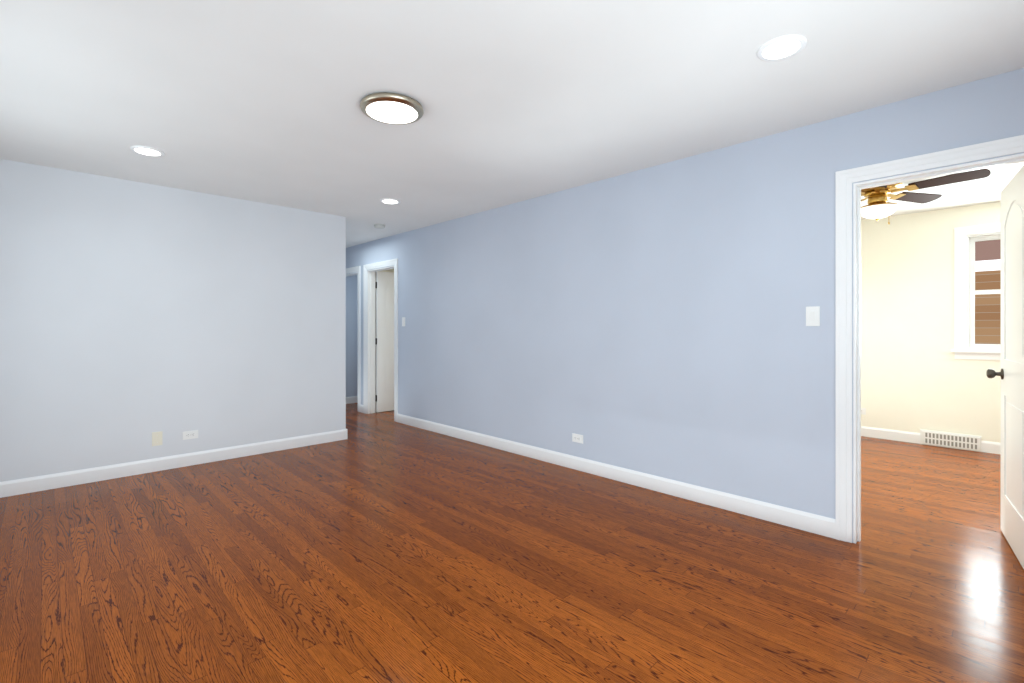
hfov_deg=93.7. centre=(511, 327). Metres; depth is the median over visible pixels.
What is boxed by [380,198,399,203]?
recessed light
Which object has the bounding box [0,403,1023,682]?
floor
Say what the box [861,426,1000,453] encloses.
baseboard
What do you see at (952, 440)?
floor vent
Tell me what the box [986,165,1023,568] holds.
bedroom door
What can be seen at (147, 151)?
recessed light
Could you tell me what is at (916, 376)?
wall
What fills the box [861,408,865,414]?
outlet
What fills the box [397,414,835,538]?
baseboard
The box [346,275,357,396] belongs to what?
wall
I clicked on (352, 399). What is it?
baseboard
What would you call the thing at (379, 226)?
smoke detector
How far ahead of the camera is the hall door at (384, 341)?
6.98 m
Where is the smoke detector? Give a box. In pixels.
[374,224,384,228]
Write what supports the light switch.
attached to the wall at (650, 320)
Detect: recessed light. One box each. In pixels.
[130,146,164,156]
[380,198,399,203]
[756,35,806,60]
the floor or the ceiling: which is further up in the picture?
the ceiling
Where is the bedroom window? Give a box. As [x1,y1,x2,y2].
[951,223,1000,359]
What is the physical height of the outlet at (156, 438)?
0.117 m
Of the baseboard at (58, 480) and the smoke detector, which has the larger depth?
the smoke detector
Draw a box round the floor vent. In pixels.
[920,429,980,451]
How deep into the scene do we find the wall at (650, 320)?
3.50 m
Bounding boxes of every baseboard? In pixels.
[0,429,346,497]
[346,396,357,403]
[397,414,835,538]
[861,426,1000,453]
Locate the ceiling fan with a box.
[861,169,990,223]
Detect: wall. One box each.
[0,159,345,481]
[346,68,1023,542]
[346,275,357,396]
[861,202,1000,442]
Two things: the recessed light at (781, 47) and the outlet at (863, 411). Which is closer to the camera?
the recessed light at (781, 47)
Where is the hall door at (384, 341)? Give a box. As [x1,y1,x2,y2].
[375,271,393,411]
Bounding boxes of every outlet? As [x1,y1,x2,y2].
[152,431,161,445]
[183,430,197,439]
[572,433,582,443]
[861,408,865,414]
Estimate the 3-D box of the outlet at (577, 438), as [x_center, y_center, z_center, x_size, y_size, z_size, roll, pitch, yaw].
[0.564,0.950,4.130,0.008,0.072,0.117,0,0,-44]
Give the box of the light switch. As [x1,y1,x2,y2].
[806,306,819,325]
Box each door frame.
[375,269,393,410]
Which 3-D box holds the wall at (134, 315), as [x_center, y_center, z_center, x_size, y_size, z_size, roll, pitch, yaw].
[-2.942,0.000,4.267,3.000,2.440,0.120,0,0,-44]
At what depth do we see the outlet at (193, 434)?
4.26 m
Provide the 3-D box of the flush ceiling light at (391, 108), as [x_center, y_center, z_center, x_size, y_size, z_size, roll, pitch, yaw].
[-0.658,-1.194,2.639,0.340,0.052,0.340,0,0,-44]
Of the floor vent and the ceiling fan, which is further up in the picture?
the ceiling fan
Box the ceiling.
[0,0,1023,247]
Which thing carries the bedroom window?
in the wall at (916, 376)
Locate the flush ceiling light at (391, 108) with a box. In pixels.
[360,92,423,124]

